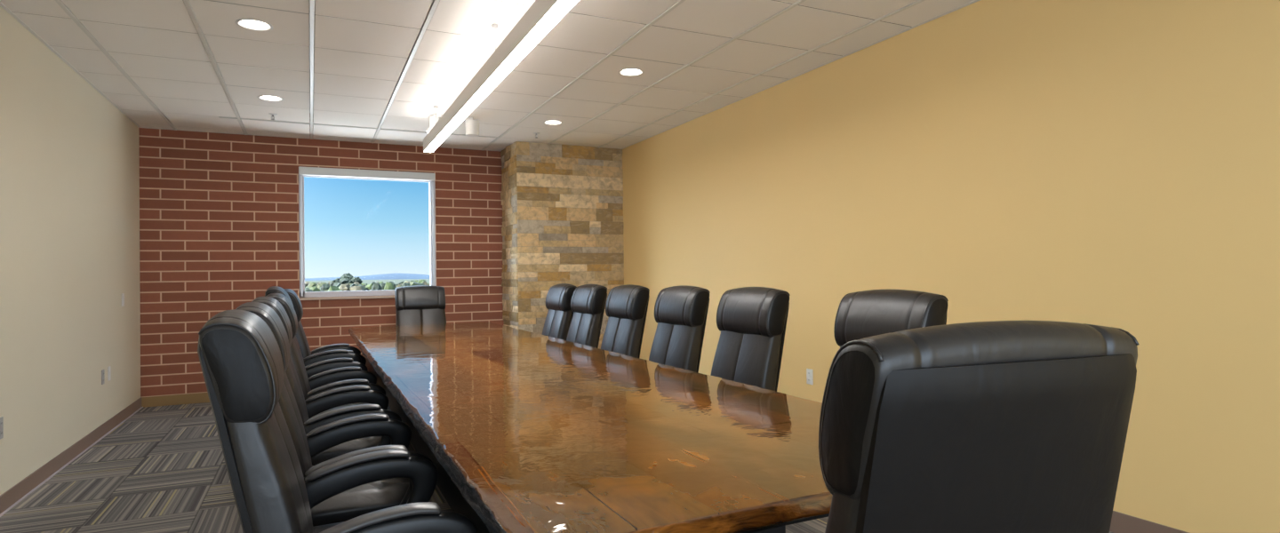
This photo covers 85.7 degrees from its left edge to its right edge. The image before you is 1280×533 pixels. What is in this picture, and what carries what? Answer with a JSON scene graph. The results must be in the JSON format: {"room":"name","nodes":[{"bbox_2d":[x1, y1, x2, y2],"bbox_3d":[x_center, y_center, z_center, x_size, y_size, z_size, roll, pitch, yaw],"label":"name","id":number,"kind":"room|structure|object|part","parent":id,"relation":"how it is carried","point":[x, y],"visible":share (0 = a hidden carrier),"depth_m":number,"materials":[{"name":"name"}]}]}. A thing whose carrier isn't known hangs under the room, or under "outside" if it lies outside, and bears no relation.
{"room":"conference room","nodes":[
{"label":"conference room","id":0,"kind":"room"},
{"bbox_2d":[0,6,140,495],"bbox_3d":[-2.545,-0.216,1.670,0.150,3.000,11.500,0,-1,-26],"label":"wall","id":1,"kind":"structure","parent":0,"point":[69,158],"depth_m":4.55,"materials":[{"name":"paint"}]},
{"bbox_2d":[0,416,3,439],"bbox_3d":[-3.402,0.862,3.669,0.009,0.115,0.070,0,-1,-26],"label":"electrical outlet","id":2,"kind":"object","parent":1,"relation":"attached to","point":[2,418],"visible":1,"depth_m":3.68,"materials":[{"name":"grey plastic"}]},
{"bbox_2d":[0,397,143,517],"bbox_3d":[-2.443,1.232,1.666,0.008,0.100,11.150,0,-1,-26],"label":"baseboard","id":3,"kind":"structure","parent":1,"relation":"attached to","point":[15,493],"depth_m":4.53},
{"bbox_2d":[101,369,104,384],"bbox_3d":[-4.268,0.879,5.483,0.009,0.115,0.070,0,-1,-26],"label":"electrical outlet","id":4,"kind":"object","parent":1,"relation":"attached to","point":[102,371],"visible":1,"depth_m":5.47,"materials":[{"name":"grey plastic"}]},
{"bbox_2d":[107,366,111,381],"bbox_3d":[-4.350,0.877,5.655,0.009,0.115,0.070,0,-1,-26],"label":"data plate","id":5,"kind":"object","parent":1,"relation":"attached to","point":[109,367],"visible":1,"depth_m":5.63,"materials":[{"name":"white plastic"}]},
{"bbox_2d":[121,293,124,306],"bbox_3d":[-4.560,0.294,6.086,0.011,0.115,0.070,0,-1,-26],"label":"light switch","id":6,"kind":"object","parent":1,"relation":"attached to","point":[123,294],"visible":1,"depth_m":6.07,"materials":[{"name":"white plastic"}]},
{"bbox_2d":[138,112,503,397],"bbox_3d":[-2.716,-0.146,7.849,4.864,3.000,0.200,0,-1,-26],"label":"wall","id":7,"kind":"structure","parent":0,"point":[219,212],"depth_m":7.14,"materials":[{"name":"red brick"}]},
{"bbox_2d":[141,392,209,407],"bbox_3d":[-3.230,1.307,7.463,3.567,0.100,0.008,0,-1,-26],"label":"baseboard","id":8,"kind":"structure","parent":7,"relation":"attached to","point":[200,397],"depth_m":6.81,"materials":[{"name":"brown wood"}]},
{"bbox_2d":[298,166,436,300],"bbox_3d":[-2.994,-0.355,7.645,1.426,1.418,0.175,0,-1,-26],"label":"window","id":9,"kind":"structure","parent":7,"relation":"in","point":[303,172],"depth_m":7.54,"materials":[{"name":"metal"}]},
{"bbox_3d":[-2.972,0.340,7.612,1.426,0.026,0.052,0,-1,-26],"label":"sill","id":10,"kind":"part","parent":9,"relation":"part of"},
{"bbox_2d":[206,0,682,118],"bbox_3d":[-0.303,-1.785,2.768,5.164,0.100,11.500,0,-1,-26],"label":"ceiling grid","id":11,"kind":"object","parent":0,"point":[206,0],"depth_m":5.60,"materials":[{"name":"grey plastic"}]},
{"bbox_2d":[0,0,980,151],"bbox_3d":[-0.288,-1.468,2.742,4.864,0.022,11.150,0,-1,-26],"label":"ceiling","id":12,"kind":"structure","parent":0,"point":[175,65],"depth_m":4.70,"materials":[{"name":"tile"}]},
{"bbox_2d":[234,18,273,31],"bbox_3d":[-2.265,-1.449,4.053,0.198,0.066,0.198,0,-1,-26],"label":"recessed light","id":13,"kind":"object","parent":12,"relation":"in","point":[252,24],"visible":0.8,"depth_m":4.08,"materials":[{"name":"white plastic"}]},
{"bbox_2d":[256,88,284,101],"bbox_3d":[-3.053,-1.420,5.703,0.198,0.066,0.198,0,-1,-26],"label":"recessed light","id":14,"kind":"object","parent":12,"relation":"in","point":[269,98],"visible":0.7,"depth_m":5.74,"materials":[{"name":"white plastic"}]},
{"bbox_2d":[218,116,498,138],"bbox_3d":[-2.696,-1.385,6.886,2.590,0.012,0.040,0,-1,-26],"label":"ceiling vent","id":15,"kind":"object","parent":12,"relation":"in","point":[219,116],"visible":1,"depth_m":6.75,"materials":[{"name":"grey metal"}]},
{"bbox_2d":[425,113,479,136],"bbox_3d":[-1.749,-1.305,6.447,0.485,0.194,0.124,0,-1,-26],"label":"ceiling fixture","id":16,"kind":"object","parent":12,"relation":"attached to","point":[472,126],"visible":0.62,"depth_m":6.46,"materials":[{"name":"white plastic"}]},
{"bbox_3d":[-1.750,-1.390,6.448,0.360,0.025,0.100,0,-1,-26],"label":"mounting plate","id":17,"kind":"part","parent":16,"relation":"part of","materials":[{"name":"white metal"}]},
{"bbox_2d":[423,0,579,152],"bbox_3d":[-0.960,-1.273,4.307,0.088,0.328,4.768,0,-1,-26],"label":"pendant light","id":18,"kind":"object","parent":12,"relation":"hanging from","point":[542,16],"visible":1,"depth_m":3.86,"materials":[{"name":"metal"}]},
{"bbox_2d":[543,114,562,125],"bbox_3d":[-0.853,-1.438,6.753,0.198,0.066,0.198,0,-1,-26],"label":"recessed light","id":19,"kind":"object","parent":12,"relation":"in","point":[550,122],"visible":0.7,"depth_m":6.80,"materials":[{"name":"white plastic"}]},
{"bbox_2d":[617,68,644,76],"bbox_3d":[-0.065,-1.467,5.103,0.198,0.066,0.198,0,-1,-26],"label":"recessed light","id":20,"kind":"object","parent":12,"relation":"in","point":[628,72],"visible":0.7,"depth_m":5.15,"materials":[{"name":"white plastic"}]},
{"bbox_2d":[0,402,1113,532],"bbox_3d":[-0.251,1.324,2.711,5.164,0.120,11.450,0,-1,-26],"label":"floor","id":21,"kind":"structure","parent":0,"point":[163,469],"depth_m":4.10,"materials":[{"name":"carpet"}]},
{"bbox_2d":[264,286,367,380],"bbox_3d":[-2.182,0.721,4.709,0.657,1.184,0.642,0,-1,-26],"label":"office chair","id":22,"kind":"object","parent":21,"relation":"on","point":[318,363],"visible":0.22,"depth_m":4.51,"materials":[{"name":"black leather"}]},
{"bbox_3d":[-2.347,0.594,4.632,0.206,0.520,0.521,0,-1,-26],"label":"backrest","id":23,"kind":"part","parent":22,"relation":"part of","materials":[{"name":"black leather"}]},
{"bbox_3d":[-2.245,0.764,4.983,0.441,0.275,0.086,0,-1,-26],"label":"armrest","id":24,"kind":"part","parent":22,"relation":"part of","materials":[{"name":"black plastic"}]},
{"bbox_3d":[-2.008,0.755,4.486,0.441,0.275,0.086,0,-1,-26],"label":"armrest","id":25,"kind":"part","parent":22,"relation":"part of","materials":[{"name":"black plastic"}]},
{"bbox_2d":[283,288,366,365],"bbox_3d":[-2.498,0.748,5.477,0.657,1.154,0.642,0,-1,-26],"label":"office chair","id":26,"kind":"object","parent":21,"relation":"on","point":[300,335],"visible":0.15,"depth_m":5.24,"materials":[{"name":"black leather"}]},
{"bbox_3d":[-2.617,0.307,5.156,0.131,0.210,0.007,0,-1,-26],"label":"panel","id":27,"kind":"part","parent":26,"relation":"part of","materials":[{"name":"black leather"}]},
{"bbox_3d":[-2.663,0.636,5.400,0.206,0.520,0.521,0,-1,-26],"label":"backrest","id":28,"kind":"part","parent":26,"relation":"part of","materials":[{"name":"black leather"}]},
{"bbox_3d":[-2.562,0.807,5.751,0.441,0.275,0.086,0,-1,-26],"label":"armrest","id":29,"kind":"part","parent":26,"relation":"part of","materials":[{"name":"black plastic"}]},
{"bbox_3d":[-2.325,0.798,5.254,0.441,0.275,0.086,0,-1,-26],"label":"armrest","id":30,"kind":"part","parent":26,"relation":"part of","materials":[{"name":"black plastic"}]},
{"bbox_2d":[266,293,385,418],"bbox_3d":[-1.784,0.722,3.957,0.657,1.154,0.642,0,-1,-26],"label":"office chair","id":31,"kind":"object","parent":21,"relation":"on","point":[338,378],"visible":0.26,"depth_m":3.77,"materials":[{"name":"black leather"}]},
{"bbox_3d":[-1.903,0.281,3.636,0.131,0.210,0.007,0,-1,-26],"label":"panel","id":32,"kind":"part","parent":31,"relation":"part of","materials":[{"name":"black leather"}]},
{"bbox_3d":[-1.949,0.610,3.880,0.206,0.520,0.521,0,-1,-26],"label":"backrest","id":33,"kind":"part","parent":31,"relation":"part of","materials":[{"name":"black leather"}]},
{"bbox_3d":[-1.741,0.840,3.975,0.490,0.110,0.504,0,-1,-26],"label":"seat","id":34,"kind":"part","parent":31,"relation":"part of","materials":[{"name":"black leather"}]},
{"bbox_3d":[-1.847,0.780,4.230,0.441,0.275,0.086,0,-1,-26],"label":"armrest","id":35,"kind":"part","parent":31,"relation":"part of","materials":[{"name":"black plastic"}]},
{"bbox_3d":[-1.610,0.772,3.734,0.441,0.275,0.086,0,-1,-26],"label":"armrest","id":36,"kind":"part","parent":31,"relation":"part of","materials":[{"name":"black plastic"}]},
{"bbox_2d":[251,296,401,466],"bbox_3d":[-1.435,0.709,3.203,0.657,1.154,0.642,0,-1,-26],"label":"office chair","id":37,"kind":"object","parent":21,"relation":"on","point":[314,405],"visible":0.27,"depth_m":3.03,"materials":[{"name":"black leather"}]},
{"bbox_3d":[-1.600,0.597,3.127,0.206,0.520,0.521,0,-1,-26],"label":"backrest","id":38,"kind":"part","parent":37,"relation":"part of","materials":[{"name":"black leather"}]},
{"bbox_3d":[-1.393,0.827,3.222,0.490,0.110,0.504,0,-1,-26],"label":"seat","id":39,"kind":"part","parent":37,"relation":"part of","materials":[{"name":"black leather"}]},
{"bbox_3d":[-1.498,0.767,3.477,0.441,0.275,0.086,0,-1,-26],"label":"armrest","id":40,"kind":"part","parent":37,"relation":"part of","materials":[{"name":"black plastic"}]},
{"bbox_3d":[-1.262,0.759,2.981,0.441,0.275,0.086,0,-1,-26],"label":"armrest","id":41,"kind":"part","parent":37,"relation":"part of","materials":[{"name":"black plastic"}]},
{"bbox_2d":[235,302,433,527],"bbox_3d":[-1.069,0.696,2.459,0.657,1.154,0.642,0,-1,-26],"label":"office chair","id":42,"kind":"object","parent":21,"relation":"on","point":[350,504],"visible":0.37,"depth_m":2.31,"materials":[{"name":"black leather"}]},
{"bbox_3d":[-1.234,0.584,2.382,0.206,0.520,0.521,0,-1,-26],"label":"backrest","id":43,"kind":"part","parent":42,"relation":"part of","materials":[{"name":"black leather"}]},
{"bbox_3d":[-1.132,0.754,2.732,0.441,0.275,0.086,0,-1,-26],"label":"armrest","id":44,"kind":"part","parent":42,"relation":"part of","materials":[{"name":"black plastic"}]},
{"bbox_3d":[-0.895,0.746,2.236,0.441,0.275,0.086,0,-1,-26],"label":"armrest","id":45,"kind":"part","parent":42,"relation":"part of","materials":[{"name":"black plastic"}]},
{"bbox_3d":[-1.026,0.814,2.477,0.490,0.110,0.504,0,-1,-26],"label":"seat","id":46,"kind":"part","parent":42,"relation":"part of","materials":[{"name":"black leather"}]},
{"bbox_2d":[197,309,477,532],"bbox_3d":[-0.789,0.686,1.872,0.657,1.154,0.642,0,-1,-26],"label":"office chair","id":47,"kind":"object","parent":21,"relation":"on","point":[240,356],"visible":1,"depth_m":1.59,"materials":[{"name":"black leather"}]},
{"bbox_3d":[-1.017,0.488,1.767,0.158,0.643,0.496,0,-1,-26],"label":"panel","id":48,"kind":"part","parent":47,"relation":"part of","materials":[{"name":"black leather"}]},
{"bbox_3d":[-0.908,0.245,1.551,0.131,0.210,0.007,0,-1,-26],"label":"panel","id":49,"kind":"part","parent":47,"relation":"part of","materials":[{"name":"black leather"}]},
{"bbox_3d":[-0.954,0.574,1.795,0.206,0.520,0.521,0,-1,-26],"label":"backrest","id":50,"kind":"part","parent":47,"relation":"part of","materials":[{"name":"black leather"}]},
{"bbox_3d":[-0.746,0.804,1.890,0.490,0.110,0.504,0,-1,-26],"label":"seat","id":51,"kind":"part","parent":47,"relation":"part of","materials":[{"name":"black leather"}]},
{"bbox_3d":[-0.852,0.744,2.146,0.441,0.275,0.086,0,-1,-26],"label":"armrest","id":52,"kind":"part","parent":47,"relation":"part of","materials":[{"name":"black plastic"}]},
{"bbox_3d":[-0.615,0.735,1.650,0.441,0.275,0.086,0,-1,-26],"label":"armrest","id":53,"kind":"part","parent":47,"relation":"part of","materials":[{"name":"black plastic"}]},
{"bbox_2d":[394,285,446,326],"bbox_3d":[-2.178,0.765,6.965,0.642,1.144,0.657,0,-1,-26],"label":"office chair","id":54,"kind":"object","parent":21,"relation":"on","point":[416,305],"visible":0.29,"depth_m":7.12,"materials":[{"name":"black leather"}]},
{"bbox_3d":[-2.510,0.337,7.083,0.007,0.210,0.131,0,-1,-26],"label":"panel","id":55,"kind":"part","parent":54,"relation":"part of","materials":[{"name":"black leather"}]},
{"bbox_3d":[-2.258,0.660,7.130,0.521,0.520,0.206,0,-1,-26],"label":"backrest","id":56,"kind":"part","parent":54,"relation":"part of","materials":[{"name":"black leather"}]},
{"bbox_2d":[541,283,576,340],"bbox_3d":[-0.948,0.737,6.339,0.657,1.154,0.642,0,-1,-26],"label":"office chair","id":57,"kind":"object","parent":21,"relation":"on","point":[558,319],"visible":0.36,"depth_m":6.27,"materials":[{"name":"black leather"}]},
{"bbox_3d":[-0.786,0.622,6.418,0.206,0.520,0.521,0,-1,-26],"label":"backrest","id":58,"kind":"part","parent":57,"relation":"part of","materials":[{"name":"black leather"}]},
{"bbox_3d":[-0.630,0.292,6.227,0.131,0.210,0.007,0,-1,-26],"label":"panel","id":59,"kind":"part","parent":57,"relation":"part of","materials":[{"name":"black leather"}]},
{"bbox_2d":[500,141,623,349],"bbox_3d":[-0.926,-0.030,8.214,1.321,2.728,0.680,0,-1,-26],"label":"wall pier","id":60,"kind":"object","parent":21,"relation":"on","point":[562,204],"visible":0.69,"depth_m":7.90,"materials":[{"name":"stone"}]},
{"bbox_2d":[566,283,607,348],"bbox_3d":[-0.650,0.727,5.761,0.657,1.154,0.642,0,-1,-26],"label":"office chair","id":61,"kind":"object","parent":21,"relation":"on","point":[588,301],"visible":0.3,"depth_m":5.68,"materials":[{"name":"black leather"}]},
{"bbox_3d":[-0.488,0.612,5.840,0.206,0.520,0.521,0,-1,-26],"label":"backrest","id":62,"kind":"part","parent":61,"relation":"part of","materials":[{"name":"black leather"}]},
{"bbox_3d":[-0.332,0.282,5.649,0.131,0.210,0.007,0,-1,-26],"label":"panel","id":63,"kind":"part","parent":61,"relation":"part of","materials":[{"name":"black leather"}]},
{"bbox_3d":[-0.428,0.525,5.871,0.158,0.643,0.496,0,-1,-26],"label":"panel","id":64,"kind":"part","parent":61,"relation":"part of","materials":[{"name":"black leather"}]},
{"bbox_2d":[348,321,832,532],"bbox_3d":[-0.866,0.908,4.137,1.378,0.760,5.935,0,-1,-26],"label":"conference table","id":65,"kind":"object","parent":21,"relation":"on","point":[522,431],"visible":0.84,"depth_m":2.06,"materials":[{"name":"wood"}]},
{"bbox_3d":[-0.869,0.603,4.140,1.100,0.062,5.680,0,-1,-26],"label":"steel frame","id":66,"kind":"part","parent":65,"relation":"part of","materials":[{"name":"black metal"}]},
{"bbox_2d":[600,284,649,358],"bbox_3d":[-0.310,0.714,5.048,0.657,1.154,0.642,0,-1,-26],"label":"office chair","id":67,"kind":"object","parent":21,"relation":"on","point":[626,306],"visible":0.38,"depth_m":4.99,"materials":[{"name":"black leather"}]},
{"bbox_3d":[-0.148,0.600,5.128,0.206,0.520,0.521,0,-1,-26],"label":"backrest","id":68,"kind":"part","parent":67,"relation":"part of","materials":[{"name":"black leather"}]},
{"bbox_3d":[0.008,0.270,4.936,0.131,0.210,0.007,0,-1,-26],"label":"panel","id":69,"kind":"part","parent":67,"relation":"part of","materials":[{"name":"black leather"}]},
{"bbox_3d":[-0.087,0.512,5.158,0.158,0.643,0.496,0,-1,-26],"label":"panel","id":70,"kind":"part","parent":67,"relation":"part of","materials":[{"name":"black leather"}]},
{"bbox_2d":[648,285,709,373],"bbox_3d":[0.053,0.701,4.346,0.657,1.154,0.642,0,-1,-26],"label":"office chair","id":71,"kind":"object","parent":21,"relation":"on","point":[681,311],"visible":0.31,"depth_m":4.30,"materials":[{"name":"black leather"}]},
{"bbox_3d":[0.215,0.587,4.426,0.206,0.520,0.521,0,-1,-26],"label":"backrest","id":72,"kind":"part","parent":71,"relation":"part of","materials":[{"name":"black leather"}]},
{"bbox_3d":[0.371,0.257,4.234,0.131,0.210,0.007,0,-1,-26],"label":"panel","id":73,"kind":"part","parent":71,"relation":"part of","materials":[{"name":"black leather"}]},
{"bbox_3d":[0.275,0.500,4.456,0.158,0.643,0.496,0,-1,-26],"label":"panel","id":74,"kind":"part","parent":71,"relation":"part of","materials":[{"name":"black leather"}]},
{"bbox_2d":[710,287,790,391],"bbox_3d":[0.393,0.689,3.633,0.657,1.154,0.642,0,-1,-26],"label":"office chair","id":75,"kind":"object","parent":21,"relation":"on","point":[751,322],"visible":0.36,"depth_m":3.60,"materials":[{"name":"black leather"}]},
{"bbox_3d":[0.555,0.574,3.713,0.206,0.520,0.521,0,-1,-26],"label":"backrest","id":76,"kind":"part","parent":75,"relation":"part of","materials":[{"name":"black leather"}]},
{"bbox_3d":[0.712,0.244,3.521,0.131,0.210,0.007,0,-1,-26],"label":"panel","id":77,"kind":"part","parent":75,"relation":"part of","materials":[{"name":"black leather"}]},
{"bbox_3d":[0.616,0.487,3.743,0.158,0.643,0.496,0,-1,-26],"label":"panel","id":78,"kind":"part","parent":75,"relation":"part of","materials":[{"name":"black leather"}]},
{"bbox_2d":[833,289,948,347],"bbox_3d":[0.815,0.674,2.749,0.657,1.154,0.642,0,-1,-26],"label":"office chair","id":79,"kind":"object","parent":21,"relation":"on","point":[865,314],"visible":0.14,"depth_m":2.80,"materials":[{"name":"black leather"}]},
{"bbox_3d":[1.134,0.229,2.637,0.131,0.210,0.007,0,-1,-26],"label":"panel","id":80,"kind":"part","parent":79,"relation":"part of","materials":[{"name":"black leather"}]},
{"bbox_2d":[818,320,1139,532],"bbox_3d":[0.454,0.662,1.285,0.642,1.154,0.657,-1,-1,-19],"label":"office chair","id":81,"kind":"object","parent":21,"relation":"on","point":[996,427],"visible":1,"depth_m":0.98,"materials":[{"name":"black leather"}]},
{"bbox_3d":[0.510,0.546,1.115,0.521,0.520,0.206,-1,-1,-19],"label":"backrest","id":82,"kind":"part","parent":81,"relation":"part of","materials":[{"name":"black leather"}]},
{"bbox_3d":[0.292,0.222,0.982,0.007,0.210,0.131,-1,-1,-19],"label":"panel","id":83,"kind":"part","parent":81,"relation":"part of","materials":[{"name":"black leather"}]},
{"bbox_2d":[622,0,1279,532],"bbox_3d":[1.980,-0.254,3.831,0.150,3.000,11.500,0,-1,-26],"label":"wall","id":84,"kind":"structure","parent":0,"point":[1115,164],"depth_m":3.46,"materials":[{"name":"paint"}]},
{"bbox_2d":[806,368,813,384],"bbox_3d":[1.267,0.825,5.157,0.009,0.115,0.070,0,-1,-26],"label":"electrical outlet","id":85,"kind":"object","parent":84,"relation":"attached to","point":[809,372],"visible":1,"depth_m":5.15,"materials":[{"name":"white plastic"}]},
{"bbox_2d":[1109,511,1189,532],"bbox_3d":[2.079,1.191,3.465,0.008,0.100,10.500,0,-1,-26],"label":"baseboard","id":86,"kind":"structure","parent":84,"relation":"attached to","point":[1121,523],"depth_m":3.12,"materials":[{"name":"brown wood"}]},
{"label":"outside","id":87,"kind":"structure","parent":0,"visible":0},
{"bbox_2d":[304,279,429,284],"bbox_3d":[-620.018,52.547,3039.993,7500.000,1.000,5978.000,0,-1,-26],"label":"ground","id":88,"kind":"structure","parent":87,"point":[368,282],"depth_m":2120.45,"materials":[{"name":"green plant"}]},
{"bbox_2d":[329,272,362,286],"bbox_3d":[-84.206,7.786,197.512,8.786,11.932,9.263,0,-1,-26],"label":"tree","id":89,"kind":"object","parent":88,"relation":"on","point":[346,278],"visible":0.42,"depth_m":195.12,"materials":[{"name":"green plant"}]},
{"bbox_2d":[304,272,429,280],"bbox_3d":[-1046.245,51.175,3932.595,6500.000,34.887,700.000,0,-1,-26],"label":"hills","id":90,"kind":"structure","parent":88,"relation":"on","point":[385,276],"depth_m":3538.97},
{"bbox_2d":[304,280,429,291],"bbox_3d":[-72.211,8.832,195.414,52.496,9.632,87.269,0,-1,-26],"label":"woodland","id":91,"kind":"object","parent":88,"relation":"on","point":[309,286],"visible":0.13,"depth_m":158.09,"materials":[{"name":"green plant"}]}
]}

